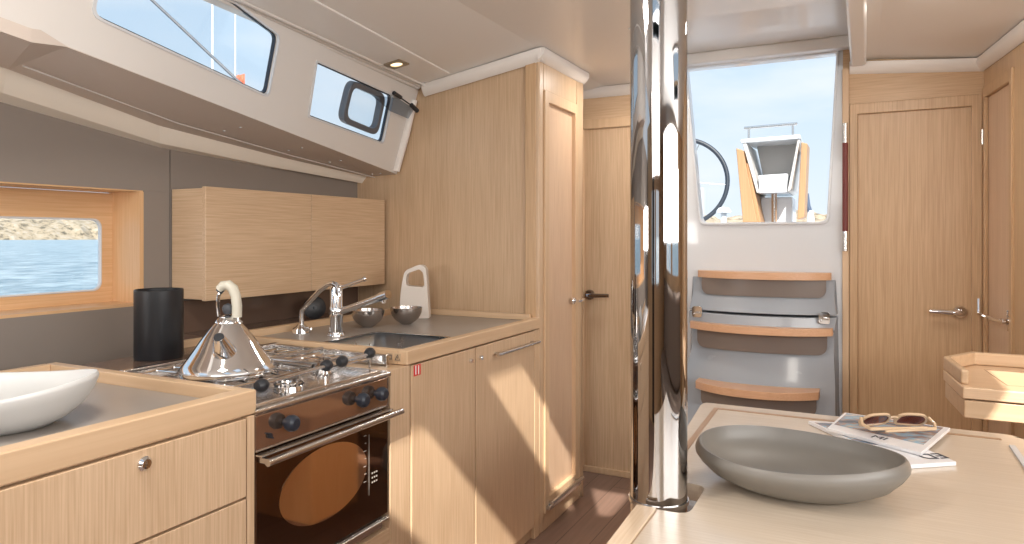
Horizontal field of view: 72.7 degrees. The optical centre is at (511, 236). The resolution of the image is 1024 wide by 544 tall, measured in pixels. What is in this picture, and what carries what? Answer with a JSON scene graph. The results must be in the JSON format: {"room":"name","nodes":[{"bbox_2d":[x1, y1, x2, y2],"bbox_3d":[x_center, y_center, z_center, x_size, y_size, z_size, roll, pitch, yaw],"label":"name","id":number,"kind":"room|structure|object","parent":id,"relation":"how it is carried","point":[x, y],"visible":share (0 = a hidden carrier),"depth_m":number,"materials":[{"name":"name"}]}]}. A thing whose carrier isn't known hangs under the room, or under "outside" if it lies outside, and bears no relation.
{"room":"ship interior","nodes":[
{"label":"ship interior","id":0,"kind":"room"},
{"bbox_2d":[0,181,142,318],"bbox_3d":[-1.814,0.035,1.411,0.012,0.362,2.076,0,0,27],"label":"window frame","id":1,"kind":"structure","parent":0,"point":[20,202],"depth_m":2.19,"materials":[{"name":"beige wood"}]},
{"bbox_2d":[0,216,101,297],"bbox_3d":[-1.618,0.058,1.793,0.014,0.238,1.141,0,0,27],"label":"window","id":2,"kind":"structure","parent":1,"relation":"attached to","point":[96,221],"depth_m":2.24,"materials":[{"name":"white"}]},
{"bbox_2d":[0,102,357,370],"bbox_3d":[-1.737,0.345,1.257,0.025,1.710,4.470,0,0,27],"label":"wall","id":3,"kind":"structure","parent":0,"point":[36,148],"depth_m":2.20,"materials":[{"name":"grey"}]},
{"bbox_2d":[112,192,143,301],"bbox_3d":[-1.283,0.034,2.312,0.160,0.363,0.014,0,0,27],"label":"trim","id":4,"kind":"structure","parent":3,"relation":"attached to","point":[127,207],"depth_m":2.30,"materials":[{"name":"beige wood"}]},
{"bbox_2d":[0,67,365,182],"bbox_3d":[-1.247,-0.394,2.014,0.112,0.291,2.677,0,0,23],"label":"trim","id":5,"kind":"structure","parent":3,"relation":"attached to","point":[12,83],"depth_m":2.19,"materials":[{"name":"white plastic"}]},
{"bbox_2d":[172,186,310,300],"bbox_3d":[-0.973,0.022,2.548,0.168,0.379,0.491,0,0,27],"label":"upper cabinet","id":6,"kind":"object","parent":3,"relation":"attached to","point":[259,241],"visible":0.94,"depth_m":2.42,"materials":[{"name":"brown wood"}]},
{"bbox_2d":[184,312,350,339],"bbox_3d":[-0.825,0.348,2.750,0.249,0.033,0.940,0,0,27],"label":"shelf","id":7,"kind":"object","parent":3,"relation":"attached to","point":[196,334],"visible":0.07,"depth_m":2.64,"materials":[{"name":"brown wood"}]},
{"bbox_2d":[304,297,325,318],"bbox_3d":[-0.804,0.288,2.834,0.094,0.093,0.025,0,0,-33],"label":"lid","id":8,"kind":"object","parent":7,"relation":"on","point":[316,309],"visible":0.79,"depth_m":2.83,"materials":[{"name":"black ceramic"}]},
{"bbox_2d":[23,65,374,177],"bbox_3d":[-0.939,-0.351,2.479,0.025,0.161,1.570,0,0,23],"label":"trim","id":9,"kind":"structure","parent":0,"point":[23,65],"depth_m":2.20,"materials":[{"name":"white plastic"}]},
{"bbox_2d":[0,0,418,173],"bbox_3d":[-0.902,-0.514,1.833,0.132,0.461,2.711,0,0,19],"label":"wall","id":10,"kind":"structure","parent":0,"point":[73,23],"depth_m":2.19,"materials":[{"name":"white"}]},
{"bbox_2d":[92,0,279,96],"bbox_3d":[-0.861,-0.600,1.931,0.095,0.299,0.649,0,0,18],"label":"window","id":11,"kind":"structure","parent":10,"relation":"in","point":[94,6],"depth_m":2.09,"materials":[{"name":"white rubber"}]},
{"bbox_2d":[0,17,394,176],"bbox_3d":[-1.100,-0.414,1.932,0.377,0.272,2.718,0,0,20],"label":"shelf","id":12,"kind":"object","parent":10,"relation":"attached to","point":[20,45],"visible":0.92,"depth_m":1.99,"materials":[{"name":"beige"}]},
{"bbox_2d":[214,0,424,89],"bbox_3d":[-1.041,-0.689,1.391,0.054,0.083,3.561,0,0,21],"label":"trim","id":13,"kind":"structure","parent":10,"relation":"attached to","point":[335,49],"depth_m":2.45,"materials":[{"name":"white"}]},
{"bbox_2d":[308,61,418,143],"bbox_3d":[-0.593,-0.504,2.744,0.119,0.221,0.690,0,0,23],"label":"window","id":14,"kind":"structure","parent":10,"relation":"in","point":[349,87],"depth_m":2.75,"materials":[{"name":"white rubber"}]},
{"bbox_2d":[357,62,582,533],"bbox_3d":[-0.212,0.225,3.235,0.976,1.962,0.474,0,0,27],"label":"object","id":15,"kind":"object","parent":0,"point":[455,204],"depth_m":2.98,"materials":[{"name":"brown wood"}]},
{"bbox_2d":[311,194,384,290],"bbox_3d":[-0.755,0.022,2.977,0.168,0.379,0.466,0,0,27],"label":"upper cabinet","id":16,"kind":"object","parent":15,"relation":"attached to","point":[348,233],"visible":0.81,"depth_m":2.92,"materials":[{"name":"brown wood"}]},
{"bbox_2d":[394,99,416,171],"bbox_3d":[-0.476,-0.450,3.091,0.127,0.318,0.036,0,0,27],"label":"trim","id":17,"kind":"structure","parent":15,"relation":"attached to","point":[407,129],"depth_m":3.08,"materials":[{"name":"white plastic"}]},
{"bbox_2d":[421,47,542,96],"bbox_3d":[-0.135,-0.687,2.917,0.570,0.141,0.030,0,0,27],"label":"trim","id":18,"kind":"structure","parent":15,"relation":"attached to","point":[519,60],"depth_m":2.90,"materials":[{"name":"white plastic"}]},
{"bbox_2d":[525,63,535,317],"bbox_3d":[0.079,0.223,2.833,0.048,1.955,0.025,0,0,27],"label":"trim","id":19,"kind":"structure","parent":15,"relation":"attached to","point":[530,70],"depth_m":2.82,"materials":[{"name":"brown wood"}]},
{"bbox_2d":[537,47,588,84],"bbox_3d":[0.230,-0.733,3.006,0.030,0.049,0.510,0,0,27],"label":"trim","id":20,"kind":"structure","parent":15,"relation":"attached to","point":[551,59],"depth_m":2.96,"materials":[{"name":"white"}]},
{"bbox_2d":[543,90,584,513],"bbox_3d":[0.219,0.265,3.002,0.074,1.730,0.368,0,0,27],"label":"door","id":21,"kind":"structure","parent":15,"relation":"in","point":[560,115],"depth_m":3.02,"materials":[{"name":"brown wood"}]},
{"bbox_2d":[525,471,629,543],"bbox_3d":[0.205,1.230,0.737,4.300,0.060,5.300,0,0,27],"label":"floor","id":22,"kind":"structure","parent":0,"point":[593,518],"depth_m":3.00,"materials":[{"name":"brown wood"}]},
{"bbox_2d":[0,414,253,543],"bbox_3d":[-1.250,0.791,0.905,0.732,0.818,1.683,0,0,27],"label":"base cabinet","id":23,"kind":"object","parent":22,"relation":"on","point":[197,486],"visible":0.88,"depth_m":1.28,"materials":[{"name":"brown wood"}]},
{"bbox_2d":[0,362,255,486],"bbox_3d":[-1.256,0.354,0.912,0.725,0.052,1.690,0,0,27],"label":"countertop","id":24,"kind":"structure","parent":23,"relation":"on","point":[123,411],"depth_m":1.34,"materials":[{"name":"beige laminate"}]},
{"bbox_2d":[0,369,98,435],"bbox_3d":[-0.957,0.308,1.302,0.314,0.093,0.310,0,0,27],"label":"bowl","id":25,"kind":"object","parent":24,"relation":"on","point":[29,401],"visible":1,"depth_m":1.28,"materials":[{"name":"white ceramic"}]},
{"bbox_2d":[80,344,262,370],"bbox_3d":[-0.957,0.369,1.993,0.190,0.062,0.510,0,0,27],"label":"shelf","id":26,"kind":"object","parent":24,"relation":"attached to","point":[119,364],"visible":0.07,"depth_m":1.86,"materials":[{"name":"brown"}]},
{"bbox_2d":[133,287,183,361],"bbox_3d":[-0.988,0.242,1.948,0.126,0.192,0.126,0,0,27],"label":"canister","id":27,"kind":"object","parent":26,"relation":"on","point":[158,313],"visible":1,"depth_m":1.90,"materials":[{"name":"black metal"}]},
{"bbox_2d":[280,358,409,543],"bbox_3d":[-0.551,0.784,2.087,0.529,0.831,0.093,0,0,27],"label":"panel","id":28,"kind":"object","parent":22,"relation":"on","point":[398,523],"visible":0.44,"depth_m":1.96,"materials":[{"name":"brown wood"}]},
{"bbox_2d":[356,526,388,543],"bbox_3d":[-0.672,1.002,1.852,0.526,0.395,0.515,0,0,27],"label":"panel","id":29,"kind":"object","parent":22,"relation":"on","point":[381,536],"visible":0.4,"depth_m":1.89,"materials":[{"name":"brown wood"}]},
{"bbox_2d":[120,342,404,543],"bbox_3d":[-0.627,0.554,1.824,0.516,0.491,0.518,0,0,27],"label":"gas stove","id":30,"kind":"object","parent":29,"relation":"on","point":[321,426],"visible":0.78,"depth_m":1.71,"materials":[{"name":"silver metal"}]},
{"bbox_2d":[177,280,275,382],"bbox_3d":[-0.692,0.220,1.697,0.223,0.228,0.223,0,0,27],"label":"kettle","id":31,"kind":"object","parent":30,"relation":"on","point":[228,351],"visible":1,"depth_m":1.64,"materials":[{"name":"silver metal"}]},
{"bbox_2d":[410,329,540,543],"bbox_3d":[-0.482,0.785,2.604,0.944,0.830,0.888,0,0,27],"label":"base cabinet","id":32,"kind":"object","parent":22,"relation":"on","point":[474,411],"visible":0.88,"depth_m":2.35,"materials":[{"name":"brown wood"}]},
{"bbox_2d":[249,309,539,364],"bbox_3d":[-0.406,0.346,2.537,0.687,0.068,0.947,0,0,27],"label":"countertop","id":33,"kind":"structure","parent":32,"relation":"on","point":[465,329],"depth_m":2.48,"materials":[{"name":"beige laminate"}]},
{"bbox_2d":[184,337,201,347],"bbox_3d":[-0.990,0.358,2.162,0.019,0.084,0.240,0,0,27],"label":"trim","id":34,"kind":"structure","parent":33,"relation":"attached to","point":[188,342],"depth_m":2.15,"materials":[{"name":"brown wood"}]},
{"bbox_2d":[292,281,342,333],"bbox_3d":[-0.668,0.240,2.365,0.064,0.191,0.276,0,0,-42],"label":"tap","id":35,"kind":"object","parent":33,"relation":"on","point":[301,328],"visible":1,"depth_m":2.40,"materials":[{"name":"silver metal"}]},
{"bbox_2d":[327,276,391,336],"bbox_3d":[-0.512,0.237,2.309,0.145,0.197,0.259,0,0,-32],"label":"mixer tap","id":36,"kind":"object","parent":33,"relation":"on","point":[336,309],"visible":0.88,"depth_m":2.35,"materials":[{"name":"silver metal"}]},
{"bbox_2d":[351,308,384,327],"bbox_3d":[-0.537,0.303,2.593,0.123,0.064,0.123,0,0,27],"label":"mixing bowl","id":37,"kind":"object","parent":33,"relation":"on","point":[365,317],"visible":0.96,"depth_m":2.55,"materials":[{"name":"silver metal"}]},
{"bbox_2d":[324,331,449,348],"bbox_3d":[-0.403,0.418,2.268,0.320,0.167,0.310,0,0,27],"label":"sink","id":38,"kind":"object","parent":33,"relation":"in","point":[398,340],"visible":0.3,"depth_m":2.40,"materials":[{"name":"silver metal"}]},
{"bbox_2d":[390,306,421,324],"bbox_3d":[-0.408,0.303,2.683,0.123,0.064,0.123,0,0,27],"label":"mixing bowl","id":39,"kind":"object","parent":33,"relation":"on","point":[405,315],"visible":1,"depth_m":2.64,"materials":[{"name":"silver metal"}]},
{"bbox_2d":[400,264,430,317],"bbox_3d":[-0.403,0.225,2.901,0.124,0.220,0.060,0,0,1],"label":"cutting board","id":40,"kind":"object","parent":33,"relation":"on","point":[411,295],"visible":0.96,"depth_m":2.87,"materials":[{"name":"white plastic"}]},
{"bbox_2d":[628,0,688,512],"bbox_3d":[0.284,0.221,1.349,0.115,1.958,0.115,0,0,-31],"label":"post","id":41,"kind":"object","parent":22,"relation":"on","point":[658,28],"visible":0.9,"depth_m":1.30,"materials":[{"name":"silver metal"}]},
{"bbox_2d":[688,270,839,511],"bbox_3d":[1.023,0.678,2.953,0.662,1.044,0.522,0,0,27],"label":"steps","id":42,"kind":"structure","parent":22,"relation":"on","point":[759,339],"depth_m":3.03,"materials":[{"name":"grey"}]},
{"bbox_2d":[607,403,1023,543],"bbox_3d":[0.590,0.847,1.238,0.807,0.705,1.542,0,0,27],"label":"table","id":43,"kind":"object","parent":22,"relation":"on","point":[979,499],"visible":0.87,"depth_m":1.28,"materials":[{"name":"brown wood"}]},
{"bbox_2d":[695,425,911,503],"bbox_3d":[0.569,0.458,1.388,0.396,0.084,0.320,0,0,27],"label":"oval bowl","id":44,"kind":"object","parent":43,"relation":"on","point":[780,463],"visible":1,"depth_m":1.42,"materials":[{"name":"grey ceramic"}]},
{"bbox_2d":[808,421,955,468],"bbox_3d":[0.883,0.494,1.686,0.134,0.010,0.366,0,0,-8],"label":"magazine","id":45,"kind":"object","parent":43,"relation":"on","point":[929,458],"visible":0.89,"depth_m":1.55,"materials":[{"name":"white paper"}]},
{"bbox_2d":[814,422,877,444],"bbox_3d":[0.874,0.490,1.742,0.123,0.001,0.212,0,0,-8],"label":"picture","id":46,"kind":"object","parent":45,"relation":"on","point":[823,426],"depth_m":1.78},
{"bbox_2d":[827,413,949,455],"bbox_3d":[0.921,0.485,1.741,0.246,0.009,0.279,0,0,44],"label":"magazine","id":47,"kind":"object","parent":45,"relation":"on","point":[916,442],"visible":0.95,"depth_m":1.70,"materials":[{"name":"white paper"}]},
{"bbox_2d":[835,413,942,444],"bbox_3d":[0.939,0.481,1.762,0.226,0.001,0.198,0,0,43],"label":"picture","id":48,"kind":"object","parent":47,"relation":"on","point":[847,424],"depth_m":1.70},
{"bbox_2d":[858,413,936,432],"bbox_3d":[0.950,0.455,1.713,0.188,0.042,0.083,0,0,-2],"label":"sunglasses","id":49,"kind":"object","parent":47,"relation":"on","point":[907,419],"visible":1,"depth_m":1.72,"materials":[{"name":"beige plastic"}]},
{"bbox_2d":[203,0,1023,91],"bbox_3d":[0.420,-0.677,0.650,3.880,0.267,5.340,0,0,27],"label":"ceiling","id":50,"kind":"structure","parent":0,"point":[456,36],"depth_m":2.45,"materials":[{"name":"white plastic"}]},
{"bbox_2d":[233,0,448,83],"bbox_3d":[-0.980,-0.708,1.337,0.204,0.101,3.538,0,0,21],"label":"ceiling panel","id":51,"kind":"object","parent":50,"relation":"attached to","point":[313,16],"visible":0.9,"depth_m":2.35,"materials":[{"name":"white plastic"}]},
{"bbox_2d":[384,59,408,68],"bbox_3d":[-0.451,-0.674,2.713,0.074,0.020,0.074,0,0,27],"label":"ceiling spotlight","id":52,"kind":"object","parent":51,"relation":"attached to","point":[398,63],"visible":1,"depth_m":2.71,"materials":[{"name":"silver metal"}]},
{"bbox_2d":[688,0,847,53],"bbox_3d":[0.964,-0.828,2.785,0.800,0.145,1.000,0,0,27],"label":"ceiling","id":53,"kind":"structure","parent":0,"point":[827,18],"depth_m":2.86,"materials":[{"name":"white plastic"}]},
{"bbox_2d":[583,50,983,431],"bbox_3d":[0.880,0.150,3.349,2.340,2.100,0.050,0,0,27],"label":"wall","id":54,"kind":"structure","parent":0,"point":[799,247],"depth_m":3.11,"materials":[{"name":"white"}]},
{"bbox_2d":[582,116,629,477],"bbox_3d":[0.545,0.300,3.473,0.470,1.800,0.089,0,0,27],"label":"door","id":55,"kind":"structure","parent":54,"relation":"in","point":[606,141],"depth_m":3.53,"materials":[{"name":"brown wood"}]},
{"bbox_2d":[583,84,629,98],"bbox_3d":[0.318,-0.733,3.589,1.120,0.049,0.030,0,0,27],"label":"trim","id":56,"kind":"structure","parent":54,"relation":"attached to","point":[624,89],"depth_m":3.50,"materials":[{"name":"white plastic"}]},
{"bbox_2d":[688,51,838,224],"bbox_3d":[1.128,-0.435,3.190,0.673,0.759,0.014,0,0,27],"label":"trim","id":57,"kind":"structure","parent":54,"relation":"attached to","point":[826,220],"depth_m":3.15,"materials":[{"name":"white plastic"}]},
{"bbox_2d":[688,35,848,66],"bbox_3d":[1.145,-0.839,3.153,0.770,0.054,0.060,0,0,27],"label":"trim","id":58,"kind":"structure","parent":54,"relation":"attached to","point":[837,43],"depth_m":3.12,"materials":[{"name":"white plastic"}]},
{"bbox_2d":[842,123,847,250],"bbox_3d":[1.438,-0.215,3.004,0.023,0.550,0.032,0,0,27],"label":"grab rail","id":59,"kind":"object","parent":54,"relation":"attached to","point":[845,125],"visible":1,"depth_m":2.99,"materials":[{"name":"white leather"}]},
{"bbox_2d":[842,69,848,413],"bbox_3d":[1.457,0.235,3.039,0.026,1.930,0.042,0,0,27],"label":"trim","id":60,"kind":"structure","parent":54,"relation":"attached to","point":[845,72],"depth_m":3.02,"materials":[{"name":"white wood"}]},
{"bbox_2d":[845,0,866,65],"bbox_3d":[1.269,-0.748,2.558,0.060,0.035,0.950,0,0,27],"label":"trim","id":61,"kind":"structure","parent":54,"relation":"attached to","point":[856,10],"depth_m":2.46,"materials":[{"name":"white plastic"}]},
{"bbox_2d":[849,94,981,431],"bbox_3d":[1.673,0.312,2.900,0.480,1.775,0.090,0,0,27],"label":"door","id":62,"kind":"structure","parent":54,"relation":"in","point":[915,177],"depth_m":2.92,"materials":[{"name":"brown wood"}]},
{"bbox_2d":[849,58,981,73],"bbox_3d":[1.678,-0.712,2.900,0.490,0.089,0.030,0,0,27],"label":"trim","id":63,"kind":"structure","parent":54,"relation":"attached to","point":[954,64],"depth_m":2.89,"materials":[{"name":"white plastic"}]},
{"bbox_2d":[984,42,1023,438],"bbox_3d":[1.808,0.215,2.510,0.030,1.970,0.614,0,0,20],"label":"wall","id":64,"kind":"structure","parent":0,"point":[1014,58],"depth_m":2.41,"materials":[{"name":"brown wood"}]},
{"bbox_2d":[977,67,1014,435],"bbox_3d":[1.828,0.300,2.620,0.068,1.800,0.355,0,0,20],"label":"door","id":65,"kind":"structure","parent":64,"relation":"in","point":[998,131],"depth_m":2.63,"materials":[{"name":"brown wood"}]},
{"bbox_2d":[976,20,1023,70],"bbox_3d":[1.779,-0.688,2.523,0.030,0.057,0.617,0,0,20],"label":"trim","id":66,"kind":"structure","parent":64,"relation":"attached to","point":[1013,38],"depth_m":2.51,"materials":[{"name":"white"}]},
{"bbox_3d":[2.414,0.175,5.755,6.100,0.250,5.550,0,0,27],"label":"floor","id":67,"kind":"structure","parent":0,"visible":0},
{"bbox_2d":[696,139,729,220],"bbox_3d":[1.762,-0.472,7.049,0.894,1.044,0.533,0,0,27],"label":"steering wheel","id":68,"kind":"object","parent":67,"relation":"on","point":[699,142],"visible":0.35,"depth_m":6.78,"materials":[{"name":"grey leather"}]},
{"bbox_2d":[716,207,730,222],"bbox_3d":[1.773,-0.102,5.828,0.124,0.305,0.124,0,0,27],"label":"ventilator","id":69,"kind":"object","parent":67,"relation":"on","point":[723,210],"visible":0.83,"depth_m":5.80,"materials":[{"name":"white plastic"}]},
{"bbox_2d":[736,122,809,221],"bbox_3d":[1.887,-0.358,4.969,0.453,0.817,0.630,0,0,27],"label":"table","id":70,"kind":"object","parent":67,"relation":"on","point":[784,160],"visible":0.79,"depth_m":4.77,"materials":[{"name":"grey plastic"}]},
{"bbox_2d":[807,193,813,221],"bbox_3d":[2.371,-0.148,5.525,0.060,0.396,0.060,0,0,-20],"label":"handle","id":71,"kind":"object","parent":67,"relation":"on","point":[810,213],"visible":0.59,"depth_m":5.51,"materials":[{"name":"plastic"}]},
{"label":"outside","id":72,"kind":"structure","parent":0,"visible":0},
{"bbox_2d":[150,0,241,82],"bbox_3d":[-1.394,-0.873,3.000,0.906,0.851,0.013,0,0,0],"label":"rope","id":73,"kind":"object","parent":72,"point":[169,16],"visible":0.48,"depth_m":2.99,"materials":[{"name":"grey fabric"}]},
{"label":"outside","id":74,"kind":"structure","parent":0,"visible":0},
{"bbox_2d":[0,240,97,294],"bbox_3d":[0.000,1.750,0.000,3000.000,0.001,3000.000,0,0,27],"label":"sea","id":75,"kind":"structure","parent":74,"point":[26,266],"depth_m":41.29,"materials":[{"name":"liquid"}]},
{"bbox_2d":[0,218,97,239],"bbox_3d":[-316.877,-6.851,445.747,111.087,20.389,348.372,0,0,27],"label":"rocky coast","id":76,"kind":"structure","parent":75,"relation":"on","point":[10,228],"depth_m":446.43,"materials":[{"name":"beige stone"}]},
{"bbox_2d":[211,4,213,69],"bbox_3d":[-17.195,-6.150,39.982,3.400,16.300,11.000,0,0,27],"label":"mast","id":77,"kind":"object","parent":75,"relation":"on","point":[212,5],"visible":0.02,"depth_m":39.92,"materials":[{"name":"white metal"}]},
{"bbox_2d":[234,14,244,83],"bbox_3d":[-22.264,-8.150,56.030,3.400,20.300,11.000,0,0,27],"label":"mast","id":78,"kind":"object","parent":75,"relation":"on","point":[241,78],"visible":0.16,"depth_m":55.97,"materials":[{"name":"white metal"}]},
{"bbox_2d":[704,210,826,222],"bbox_3d":[177.544,-9.203,487.679,404.438,25.133,90.560,0,0,27],"label":"shore","id":79,"kind":"structure","parent":75,"relation":"on","point":[817,217],"depth_m":494.51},
{"bbox_3d":[2.363,0.215,1.907,1.510,1.970,0.030,0,0,27],"label":"wall","id":80,"kind":"structure","parent":0,"visible":0},
{"bbox_2d":[943,352,1023,423],"bbox_3d":[1.826,0.445,1.917,1.078,0.130,0.432,0,0,27],"label":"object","id":81,"kind":"object","parent":80,"relation":"attached to","point":[980,385],"visible":1,"depth_m":2.02,"materials":[{"name":"brown wood"}]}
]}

